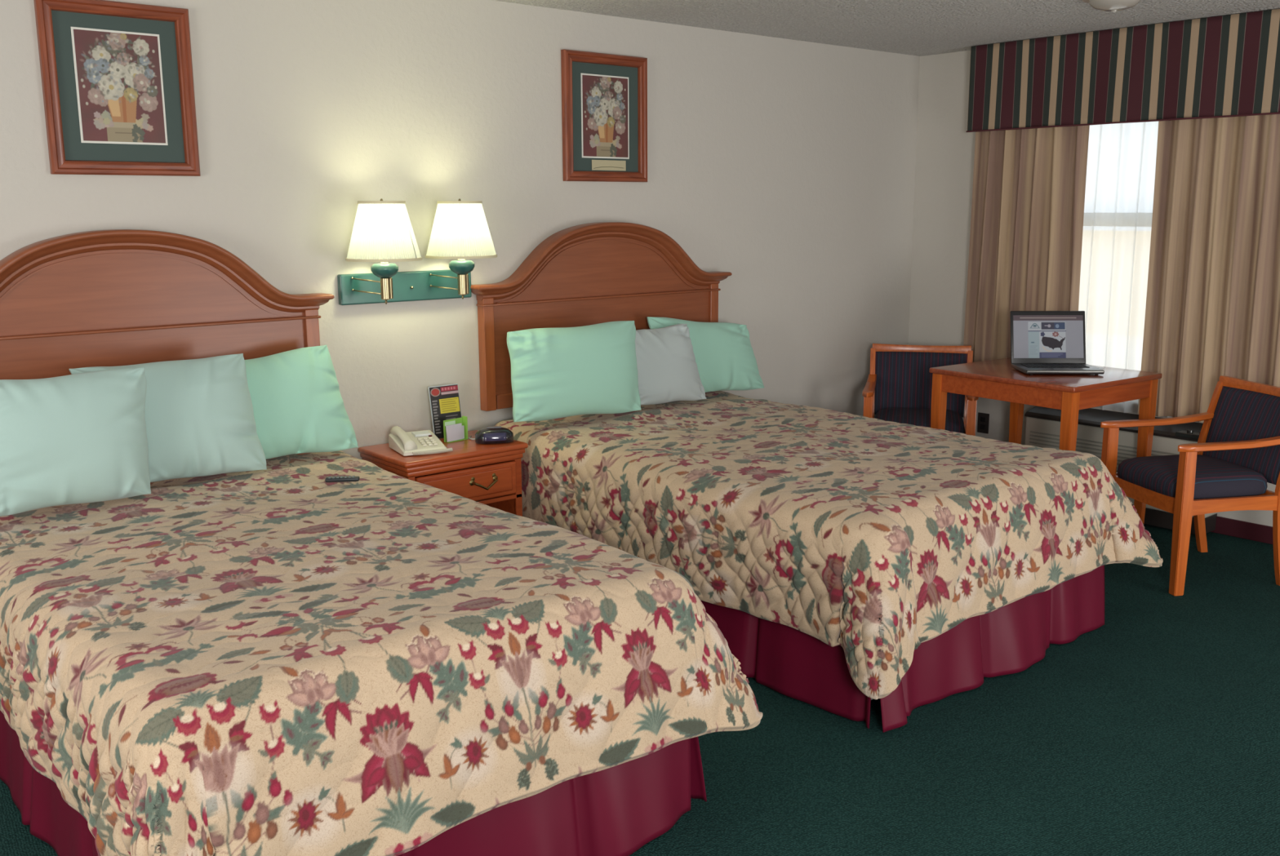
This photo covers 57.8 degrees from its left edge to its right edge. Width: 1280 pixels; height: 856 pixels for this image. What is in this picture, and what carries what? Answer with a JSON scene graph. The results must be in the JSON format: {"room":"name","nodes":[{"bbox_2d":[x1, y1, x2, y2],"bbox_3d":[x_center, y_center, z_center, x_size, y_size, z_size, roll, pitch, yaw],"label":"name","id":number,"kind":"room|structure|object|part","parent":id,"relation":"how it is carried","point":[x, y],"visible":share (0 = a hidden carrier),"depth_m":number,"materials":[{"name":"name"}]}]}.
{"room":"hotel room","nodes":[
{"label":"hotel room","id":0,"kind":"room"},
{"bbox_2d":[0,0,919,459],"bbox_3d":[-1.329,-0.478,4.537,7.926,2.640,0.150,-9,14,-40],"label":"wall","id":1,"kind":"structure","parent":0,"point":[784,166],"depth_m":4.89,"materials":[{"name":"grey paint"}]},
{"bbox_2d":[33,0,200,176],"bbox_3d":[-1.753,-1.145,3.922,0.486,0.566,0.029,-9,14,-40],"label":"framed picture","id":2,"kind":"object","parent":1,"relation":"attached to","point":[117,77],"visible":1,"depth_m":3.91,"materials":[{"name":"brown wood"}]},
{"bbox_3d":[-1.920,-1.117,3.781,0.046,0.566,0.029,-9,14,-40],"label":"frame","id":3,"kind":"part","parent":2,"relation":"part of","materials":[{"name":"brown wood"}]},
{"bbox_3d":[-1.754,-1.400,3.873,0.486,0.046,0.029,-9,14,-40],"label":"frame","id":4,"kind":"part","parent":2,"relation":"part of","materials":[{"name":"brown wood"}]},
{"bbox_2d":[73,28,165,142],"bbox_3d":[-1.756,-1.151,3.924,0.269,0.356,0.001,-9,14,-40],"label":"print","id":5,"kind":"object","parent":2,"relation":"attached to","point":[119,77],"depth_m":3.92},
{"bbox_3d":[-1.752,-0.890,3.970,0.486,0.046,0.029,-9,14,-40],"label":"frame","id":6,"kind":"part","parent":2,"relation":"part of","materials":[{"name":"brown wood"}]},
{"bbox_3d":[-1.586,-1.173,4.062,0.046,0.566,0.029,-9,14,-40],"label":"frame","id":7,"kind":"part","parent":2,"relation":"part of","materials":[{"name":"brown wood"}]},
{"bbox_2d":[0,229,334,379],"bbox_3d":[-1.765,-0.283,4.022,1.488,0.799,0.096,-9,14,-40],"label":"headboard","id":8,"kind":"object","parent":1,"relation":"attached to","point":[108,297],"visible":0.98,"depth_m":4.02,"materials":[{"name":"brown wood"}]},
{"bbox_3d":[-1.777,-0.343,4.024,1.408,0.010,0.058,-9,14,-40],"label":"bead moulding","id":9,"kind":"part","parent":8,"relation":"part of","materials":[{"name":"brown wood"}]},
{"bbox_3d":[-1.766,-0.518,3.977,1.488,0.321,0.096,-9,14,-40],"label":"cornice","id":10,"kind":"part","parent":8,"relation":"part of","materials":[{"name":"brown wood"}]},
{"bbox_2d":[337,198,497,305],"bbox_3d":[-0.863,-0.697,4.579,0.639,0.410,0.330,-9,14,-40],"label":"wall lamp","id":11,"kind":"object","parent":1,"relation":"attached to","point":[383,233],"visible":1,"depth_m":4.56,"materials":[{"name":"white fabric"}]},
{"bbox_3d":[-1.069,-0.576,4.504,0.153,0.019,0.022,6,13,30],"label":"swing arm","id":12,"kind":"part","parent":11,"relation":"part of","materials":[{"name":"gold metal"}]},
{"bbox_3d":[-1.069,-0.530,4.513,0.153,0.019,0.022,6,13,30],"label":"swing arm","id":13,"kind":"part","parent":11,"relation":"part of","materials":[{"name":"gold metal"}]},
{"bbox_3d":[-0.984,-0.860,4.417,0.179,0.010,0.179,-9,14,-40],"label":"shade trim","id":14,"kind":"part","parent":11,"relation":"part of","materials":[{"name":"fabric"}]},
{"bbox_3d":[-0.983,-0.650,4.457,0.289,0.010,0.289,-9,14,-40],"label":"shade trim","id":15,"kind":"part","parent":11,"relation":"part of","materials":[{"name":"fabric"}]},
{"bbox_3d":[-0.983,-0.755,4.437,0.282,0.214,0.282,-9,14,-40],"label":"lamp shade","id":16,"kind":"part","parent":11,"relation":"part of","materials":[{"name":"white fabric"}]},
{"bbox_2d":[380,277,393,304],"bbox_3d":[-0.976,-0.531,4.487,0.038,0.104,0.057,8,14,37],"label":"socket","id":17,"kind":"object","parent":11,"relation":"attached to","point":[386,283],"depth_m":4.47,"materials":[{"name":"gold metal"}]},
{"bbox_3d":[-0.949,-0.578,4.727,0.598,0.120,0.030,-9,14,-40],"label":"plate","id":18,"kind":"part","parent":11,"relation":"part of","materials":[{"name":"teal paint"}]},
{"bbox_3d":[-0.805,-0.620,4.730,0.146,0.019,0.023,6,12,29],"label":"swing arm","id":19,"kind":"part","parent":11,"relation":"part of","materials":[{"name":"gold metal"}]},
{"bbox_3d":[-0.805,-0.575,4.738,0.146,0.019,0.023,6,12,29],"label":"swing arm","id":20,"kind":"part","parent":11,"relation":"part of","materials":[{"name":"gold metal"}]},
{"bbox_3d":[-0.722,-0.905,4.645,0.179,0.010,0.179,-9,14,-40],"label":"shade trim","id":21,"kind":"part","parent":11,"relation":"part of","materials":[{"name":"fabric"}]},
{"bbox_3d":[-0.722,-0.800,4.665,0.282,0.214,0.282,-9,14,-40],"label":"lamp shade","id":22,"kind":"part","parent":11,"relation":"part of","materials":[{"name":"white fabric"}]},
{"bbox_3d":[-0.721,-0.695,4.685,0.289,0.010,0.289,-9,14,-40],"label":"shade trim","id":23,"kind":"part","parent":11,"relation":"part of","materials":[{"name":"fabric"}]},
{"bbox_2d":[457,273,469,298],"bbox_3d":[-0.715,-0.576,4.715,0.038,0.104,0.057,8,14,37],"label":"socket","id":24,"kind":"object","parent":11,"relation":"attached to","point":[462,278],"depth_m":4.69,"materials":[{"name":"gold metal"}]},
{"bbox_2d":[471,222,732,411],"bbox_3d":[-0.136,-0.551,5.389,1.488,0.799,0.096,-9,14,-40],"label":"headboard","id":25,"kind":"object","parent":1,"relation":"attached to","point":[590,273],"visible":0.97,"depth_m":5.29,"materials":[{"name":"brown wood"}]},
{"bbox_3d":[-0.143,-0.192,5.468,1.276,0.062,0.016,-9,14,-40],"label":"rail","id":26,"kind":"part","parent":25,"relation":"part of","materials":[{"name":"brown wood"}]},
{"bbox_3d":[-0.148,-0.611,5.392,1.408,0.010,0.058,-9,14,-40],"label":"bead moulding","id":27,"kind":"part","parent":25,"relation":"part of","materials":[{"name":"brown wood"}]},
{"bbox_3d":[-0.156,-0.542,5.416,1.388,0.765,0.030,-9,14,-40],"label":"panel","id":28,"kind":"part","parent":25,"relation":"part of","materials":[{"name":"brown wood"}]},
{"bbox_3d":[-0.137,-0.786,5.344,1.488,0.321,0.096,-9,14,-40],"label":"cornice","id":29,"kind":"part","parent":25,"relation":"part of","materials":[{"name":"brown wood"}]},
{"bbox_2d":[560,48,647,182],"bbox_3d":[-0.153,-1.407,5.265,0.480,0.562,0.029,-9,14,-40],"label":"framed picture","id":30,"kind":"object","parent":1,"relation":"attached to","point":[604,96],"visible":1,"depth_m":5.26,"materials":[{"name":"brown wood"}]},
{"bbox_3d":[-0.318,-1.379,5.127,0.046,0.562,0.029,-9,14,-40],"label":"frame","id":31,"kind":"part","parent":30,"relation":"part of","materials":[{"name":"brown wood"}]},
{"bbox_2d":[582,75,628,157],"bbox_3d":[-0.155,-1.413,5.267,0.263,0.352,0.001,-9,14,-40],"label":"print","id":32,"kind":"object","parent":30,"relation":"attached to","point":[605,99],"depth_m":5.27},
{"bbox_3d":[-0.154,-1.660,5.217,0.480,0.046,0.029,-9,14,-40],"label":"frame","id":33,"kind":"part","parent":30,"relation":"part of","materials":[{"name":"brown wood"}]},
{"bbox_3d":[-0.152,-1.153,5.314,0.480,0.046,0.029,-9,14,-40],"label":"frame","id":34,"kind":"part","parent":30,"relation":"part of","materials":[{"name":"brown wood"}]},
{"bbox_3d":[0.012,-1.434,5.404,0.046,0.562,0.029,-9,14,-40],"label":"frame","id":35,"kind":"part","parent":30,"relation":"part of","materials":[{"name":"brown wood"}]},
{"bbox_2d":[0,524,1279,855],"bbox_3d":[0.927,1.233,2.303,7.776,0.100,6.600,-9,14,-40],"label":"floor","id":36,"kind":"structure","parent":0,"point":[1154,731],"depth_m":3.40,"materials":[{"name":"green carpet"}]},
{"bbox_2d":[0,711,706,855],"bbox_3d":[-0.995,0.667,3.369,1.463,0.625,2.110,-9,14,-40],"label":"bed","id":37,"kind":"object","parent":36,"relation":"on","point":[617,811],"visible":0.21,"depth_m":2.85,"materials":[{"name":"fabric"}]},
{"bbox_2d":[0,450,762,855],"bbox_3d":[-0.975,0.519,3.369,1.587,0.476,2.254,-9,14,-40],"label":"bedspread","id":38,"kind":"object","parent":37,"relation":"on","point":[280,660],"visible":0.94,"depth_m":2.67,"materials":[{"name":"fabric"}]},
{"bbox_2d":[0,367,151,516],"bbox_3d":[-1.756,0.038,3.546,0.520,0.399,0.202,-9,14,-40],"label":"pillow","id":39,"kind":"object","parent":38,"relation":"on","point":[81,437],"visible":1,"depth_m":3.49,"materials":[{"name":"green fabric"}]},
{"bbox_2d":[68,353,266,482],"bbox_3d":[-1.569,-0.025,3.882,0.570,0.399,0.210,-9,14,-40],"label":"pillow","id":40,"kind":"object","parent":38,"relation":"on","point":[200,421],"visible":0.63,"depth_m":3.88,"materials":[{"name":"green fabric"}]},
{"bbox_2d":[244,344,358,459],"bbox_3d":[-1.330,-0.088,4.232,0.563,0.391,0.201,-9,14,-40],"label":"pillow","id":41,"kind":"object","parent":38,"relation":"on","point":[297,402],"visible":0.66,"depth_m":4.23,"materials":[{"name":"green fabric"}]},
{"bbox_2d":[324,475,359,482],"bbox_3d":[-1.005,0.172,3.917,0.112,0.016,0.028,-2,11,-8],"label":"remote control","id":42,"kind":"object","parent":38,"relation":"on","point":[335,479],"visible":1,"depth_m":3.91,"materials":[{"name":"black plastic"}]},
{"bbox_2d":[357,430,528,516],"bbox_3d":[-0.790,0.388,4.773,0.570,0.645,0.417,-9,14,-40],"label":"nightstand","id":43,"kind":"object","parent":36,"relation":"on","point":[490,475],"visible":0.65,"depth_m":4.63,"materials":[{"name":"brown wood"}]},
{"bbox_2d":[388,426,453,456],"bbox_3d":[-0.872,0.047,4.610,0.195,0.085,0.237,-6,12,-28],"label":"telephone","id":44,"kind":"object","parent":43,"relation":"on","point":[424,442],"visible":1,"depth_m":4.58,"materials":[{"name":"beige plastic"}]},
{"bbox_3d":[-0.808,0.093,4.534,0.163,0.015,0.028,-6,12,-28],"label":"coiled cord","id":45,"kind":"part","parent":44,"relation":"part of","materials":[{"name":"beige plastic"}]},
{"bbox_2d":[427,383,461,439],"bbox_3d":[-0.821,-0.072,4.882,0.142,0.216,0.060,-9,14,-40],"label":"flyer","id":46,"kind":"object","parent":43,"relation":"on","point":[444,400],"visible":0.78,"depth_m":4.86,"materials":[{"name":"paper"}]},
{"bbox_2d":[443,416,467,443],"bbox_3d":[-0.763,0.005,4.798,0.032,0.096,0.105,9,14,41],"label":"card holder","id":47,"kind":"object","parent":43,"relation":"on","point":[454,429],"visible":1,"depth_m":4.79,"materials":[{"name":"green plastic"}]},
{"bbox_3d":[-0.687,0.230,4.619,0.460,0.136,0.032,-9,14,-40],"label":"drawer","id":48,"kind":"part","parent":43,"relation":"part of","materials":[{"name":"brown wood"}]},
{"bbox_3d":[-0.617,0.218,4.636,0.134,0.058,0.034,-9,14,-40],"label":"handle","id":49,"kind":"part","parent":43,"relation":"part of","materials":[{"name":"gold metal"}]},
{"bbox_2d":[468,426,513,444],"bbox_3d":[-0.632,0.024,4.775,0.219,0.065,0.128,4,12,20],"label":"alarm clock","id":50,"kind":"object","parent":43,"relation":"on","point":[495,434],"visible":1,"depth_m":4.73,"materials":[{"name":"black plastic"}]},
{"bbox_2d":[701,564,1104,733],"bbox_3d":[0.615,0.403,4.719,1.511,0.625,2.112,-9,14,-40],"label":"bed","id":51,"kind":"object","parent":36,"relation":"on","point":[1016,636],"visible":0.23,"depth_m":3.87,"materials":[{"name":"fabric"}]},
{"bbox_2d":[494,391,1163,700],"bbox_3d":[0.644,0.284,4.712,1.717,0.545,2.286,-9,14,-40],"label":"bedspread","id":52,"kind":"object","parent":51,"relation":"on","point":[873,539],"visible":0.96,"depth_m":4.01,"materials":[{"name":"fabric"}]},
{"bbox_2d":[506,320,641,422],"bbox_3d":[-0.267,-0.245,4.978,0.679,0.391,0.198,-8,13,-35],"label":"pillow","id":53,"kind":"object","parent":52,"relation":"on","point":[557,372],"visible":1,"depth_m":4.89,"materials":[{"name":"green fabric"}]},
{"bbox_2d":[635,324,706,405],"bbox_3d":[0.088,-0.291,5.371,0.466,0.355,0.172,-8,13,-35],"label":"pillow","id":54,"kind":"object","parent":52,"relation":"on","point":[668,371],"visible":0.72,"depth_m":5.34,"materials":[{"name":"white fabric"}]},
{"bbox_2d":[646,316,764,392],"bbox_3d":[0.325,-0.364,5.667,0.688,0.397,0.146,-8,13,-36],"label":"pillow","id":55,"kind":"object","parent":52,"relation":"on","point":[726,360],"visible":0.67,"depth_m":5.68,"materials":[{"name":"green fabric"}]},
{"bbox_2d":[862,343,978,435],"bbox_3d":[1.521,-0.013,6.337,0.589,0.826,0.653,2,11,13],"label":"armchair","id":56,"kind":"object","parent":36,"relation":"on","point":[900,380],"visible":0.59,"depth_m":6.51,"materials":[{"name":"blue fabric"}]},
{"bbox_3d":[1.202,0.131,6.153,0.050,0.615,0.054,2,11,13],"label":"leg","id":57,"kind":"part","parent":56,"relation":"part of","materials":[{"name":"brown wood"}]},
{"bbox_3d":[1.250,-0.233,6.309,0.058,0.047,0.554,2,11,13],"label":"armrest","id":58,"kind":"part","parent":56,"relation":"part of","materials":[{"name":"brown wood"}]},
{"bbox_3d":[1.324,-0.053,6.619,0.044,0.800,0.136,2,11,13],"label":"leg","id":59,"kind":"part","parent":56,"relation":"part of","materials":[{"name":"brown wood"}]},
{"bbox_3d":[1.508,-0.033,6.279,0.476,0.104,0.476,2,11,13],"label":"seat","id":60,"kind":"part","parent":56,"relation":"part of","materials":[{"name":"blue fabric"}]},
{"bbox_3d":[1.576,-0.251,6.531,0.504,0.350,0.140,2,11,13],"label":"backrest","id":61,"kind":"part","parent":56,"relation":"part of","materials":[{"name":"blue fabric"}]},
{"bbox_3d":[1.588,-0.451,6.544,0.540,0.044,0.064,2,11,13],"label":"rail","id":62,"kind":"part","parent":56,"relation":"part of","materials":[{"name":"brown wood"}]},
{"bbox_3d":[1.825,-0.032,6.500,0.044,0.800,0.136,2,11,13],"label":"leg","id":63,"kind":"part","parent":56,"relation":"part of","materials":[{"name":"brown wood"}]},
{"bbox_3d":[1.712,0.152,6.033,0.050,0.615,0.054,2,11,13],"label":"leg","id":64,"kind":"part","parent":56,"relation":"part of","materials":[{"name":"brown wood"}]},
{"bbox_3d":[1.767,-0.212,6.187,0.058,0.047,0.554,2,11,13],"label":"armrest","id":65,"kind":"part","parent":56,"relation":"part of","materials":[{"name":"brown wood"}]},
{"bbox_2d":[928,357,1162,524],"bbox_3d":[1.991,0.106,5.791,0.730,0.794,0.820,-8,13,-36],"label":"table","id":66,"kind":"object","parent":36,"relation":"on","point":[995,380],"visible":0.67,"depth_m":5.54,"materials":[{"name":"brown wood"}]},
{"bbox_3d":[1.509,0.101,5.896,0.056,0.768,0.056,-8,13,-36],"label":"leg","id":67,"kind":"part","parent":66,"relation":"part of","materials":[{"name":"brown wood"}]},
{"bbox_3d":[2.031,0.027,6.276,0.056,0.768,0.056,-8,13,-36],"label":"leg","id":68,"kind":"part","parent":66,"relation":"part of","materials":[{"name":"brown wood"}]},
{"bbox_2d":[1009,311,1104,375],"bbox_3d":[2.033,-0.418,5.666,0.370,0.281,0.326,0,11,1],"label":"laptop","id":69,"kind":"object","parent":66,"relation":"on","point":[1042,342],"visible":1,"depth_m":5.78,"materials":[{"name":"black plastic"}]},
{"bbox_3d":[2.036,-0.452,5.788,0.370,0.260,0.073,0,11,1],"label":"lid","id":70,"kind":"part","parent":69,"relation":"part of","materials":[{"name":"black plastic"}]},
{"bbox_3d":[2.029,-0.273,5.540,0.362,0.011,0.024,0,11,1],"label":"trim","id":71,"kind":"part","parent":69,"relation":"part of","materials":[{"name":"silver metal"}]},
{"bbox_3d":[1.950,0.211,5.312,0.056,0.768,0.056,-8,13,-36],"label":"leg","id":72,"kind":"part","parent":66,"relation":"part of","materials":[{"name":"brown wood"}]},
{"bbox_3d":[2.472,0.137,5.691,0.056,0.768,0.056,-8,13,-36],"label":"leg","id":73,"kind":"part","parent":66,"relation":"part of","materials":[{"name":"brown wood"}]},
{"bbox_2d":[1024,406,1217,534],"bbox_3d":[2.461,0.192,5.980,0.189,0.520,0.984,-9,14,-40],"label":"air conditioner","id":74,"kind":"object","parent":36,"relation":"on","point":[1042,427],"visible":0.25,"depth_m":5.94,"materials":[{"name":"beige metal"}]},
{"bbox_2d":[1029,431,1177,472],"bbox_3d":[2.395,0.195,5.923,0.007,0.236,0.910,-9,14,-40],"label":"grille","id":75,"kind":"object","parent":74,"relation":"attached to","point":[1090,444],"depth_m":5.98,"materials":[{"name":"grey metal"}]},
{"bbox_3d":[2.471,0.405,6.028,0.166,0.084,0.960,-9,14,-40],"label":"kick panel","id":76,"kind":"part","parent":74,"relation":"part of","materials":[{"name":"black metal"}]},
{"bbox_3d":[2.698,0.029,5.608,0.115,0.033,0.167,-9,14,-40],"label":"control panel","id":77,"kind":"part","parent":74,"relation":"part of","materials":[{"name":"black plastic"}]},
{"bbox_2d":[1100,375,1279,596],"bbox_3d":[2.446,0.228,5.058,0.653,0.826,0.589,-3,11,-12],"label":"armchair","id":78,"kind":"object","parent":36,"relation":"on","point":[1236,453],"visible":0.94,"depth_m":4.94,"materials":[{"name":"brown wood"}]},
{"bbox_3d":[2.122,0.295,5.274,0.054,0.615,0.050,-2,11,-12],"label":"leg","id":79,"kind":"part","parent":78,"relation":"part of","materials":[{"name":"brown wood"}]},
{"bbox_3d":[2.175,0.285,5.010,0.034,0.065,0.488,-2,11,-12],"label":"rail","id":80,"kind":"part","parent":78,"relation":"part of","materials":[{"name":"brown wood"}]},
{"bbox_3d":[2.342,-0.037,5.261,0.554,0.047,0.058,-2,11,-12],"label":"armrest","id":81,"kind":"part","parent":78,"relation":"part of","materials":[{"name":"brown wood"}]},
{"bbox_3d":[2.230,0.391,4.770,0.054,0.615,0.050,-3,11,-12],"label":"leg","id":82,"kind":"part","parent":78,"relation":"part of","materials":[{"name":"brown wood"}]},
{"bbox_3d":[2.392,0.200,5.041,0.476,0.104,0.476,-2,11,-12],"label":"seat","id":83,"kind":"part","parent":78,"relation":"part of","materials":[{"name":"blue fabric"}]},
{"bbox_3d":[2.618,0.184,5.355,0.136,0.800,0.044,-3,11,-12],"label":"leg","id":84,"kind":"part","parent":78,"relation":"part of","materials":[{"name":"brown wood"}]},
{"bbox_3d":[2.452,0.060,4.751,0.554,0.047,0.058,-2,11,-12],"label":"armrest","id":85,"kind":"part","parent":78,"relation":"part of","materials":[{"name":"brown wood"}]},
{"bbox_3d":[2.457,0.321,4.812,0.428,0.065,0.020,-3,11,-12],"label":"rail","id":86,"kind":"part","parent":78,"relation":"part of","materials":[{"name":"brown wood"}]},
{"bbox_3d":[2.681,0.024,5.070,0.140,0.350,0.504,-2,11,-12],"label":"backrest","id":87,"kind":"part","parent":78,"relation":"part of","materials":[{"name":"blue fabric"}]},
{"bbox_3d":[2.732,-0.169,5.044,0.064,0.044,0.540,-3,11,-12],"label":"rail","id":88,"kind":"part","parent":78,"relation":"part of","materials":[{"name":"brown wood"}]},
{"bbox_3d":[2.627,0.265,5.104,0.022,0.065,0.504,-3,11,-12],"label":"rail","id":89,"kind":"part","parent":78,"relation":"part of","materials":[{"name":"brown wood"}]},
{"bbox_3d":[2.725,0.278,4.859,0.136,0.800,0.044,-3,11,-12],"label":"leg","id":90,"kind":"part","parent":78,"relation":"part of","materials":[{"name":"brown wood"}]},
{"bbox_2d":[493,0,1279,56],"bbox_3d":[0.860,-1.253,1.778,7.926,0.100,6.600,-9,14,-40],"label":"ceiling","id":91,"kind":"structure","parent":0,"point":[919,28],"depth_m":5.27,"materials":[{"name":"white paint"}]},
{"bbox_2d":[1082,0,1140,12],"bbox_3d":[1.948,-1.742,4.762,0.260,0.068,0.260,-9,14,-40],"label":"ceiling light","id":92,"kind":"object","parent":91,"relation":"attached to","point":[1113,6],"visible":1,"depth_m":4.72,"materials":[{"name":"white glass"}]},
{"bbox_2d":[908,50,1275,526],"bbox_3d":[3.820,-0.492,4.497,0.150,2.440,6.600,-9,14,-40],"label":"wall","id":93,"kind":"structure","parent":0,"point":[945,152],"depth_m":6.67,"materials":[{"name":"grey paint"}]},
{"bbox_2d":[977,412,989,434],"bbox_3d":[1.971,-0.028,6.663,0.009,0.116,0.072,-9,14,-40],"label":"wall outlet","id":94,"kind":"object","parent":93,"relation":"attached to","point":[983,418],"visible":1,"depth_m":6.66,"materials":[{"name":"black plastic"}]},
{"bbox_2d":[979,424,985,429],"bbox_3d":[1.969,-0.006,6.666,0.004,0.028,0.034,-9,14,-40],"label":"socket","id":95,"kind":"object","parent":94,"relation":"attached to","point":[981,426],"depth_m":6.66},
{"bbox_2d":[980,417,986,422],"bbox_3d":[1.969,-0.050,6.658,0.004,0.028,0.034,-9,14,-40],"label":"socket","id":96,"kind":"object","parent":94,"relation":"attached to","point":[982,419],"depth_m":6.65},
{"bbox_2d":[965,8,1279,132],"bbox_3d":[2.684,-1.664,5.368,0.164,0.450,2.614,-9,14,-40],"label":"valance","id":97,"kind":"object","parent":93,"relation":"attached to","point":[1228,65],"visible":1,"depth_m":5.61,"materials":[{"name":"fabric"}]},
{"bbox_2d":[963,124,1089,362],"bbox_3d":[2.049,-0.912,6.237,0.064,1.475,0.685,-9,14,-40],"label":"curtain","id":98,"kind":"object","parent":97,"relation":"hanging from","point":[1028,189],"visible":0.78,"depth_m":6.21,"materials":[{"name":"beige fabric"}]},
{"bbox_2d":[1137,114,1279,422],"bbox_3d":[3.001,-0.703,5.164,0.065,1.490,1.500,-9,14,-40],"label":"curtain","id":99,"kind":"object","parent":97,"relation":"hanging from","point":[1212,308],"visible":0.9,"depth_m":5.49,"materials":[{"name":"beige fabric"}]},
{"bbox_2d":[1078,120,1203,422],"bbox_3d":[2.679,-0.784,5.610,0.046,1.515,2.061,-9,14,-40],"label":"sheer curtain","id":100,"kind":"object","parent":93,"relation":"hanging from","point":[1121,167],"visible":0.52,"depth_m":5.90,"materials":[{"name":"white fabric"}]},
{"bbox_2d":[1210,516,1273,544],"bbox_3d":[3.409,0.598,5.072,0.012,0.084,5.487,-9,14,-40],"label":"baseboard","id":101,"kind":"structure","parent":93,"relation":"attached to","point":[1224,526],"depth_m":5.62,"materials":[{"name":"red plastic"}]}
]}

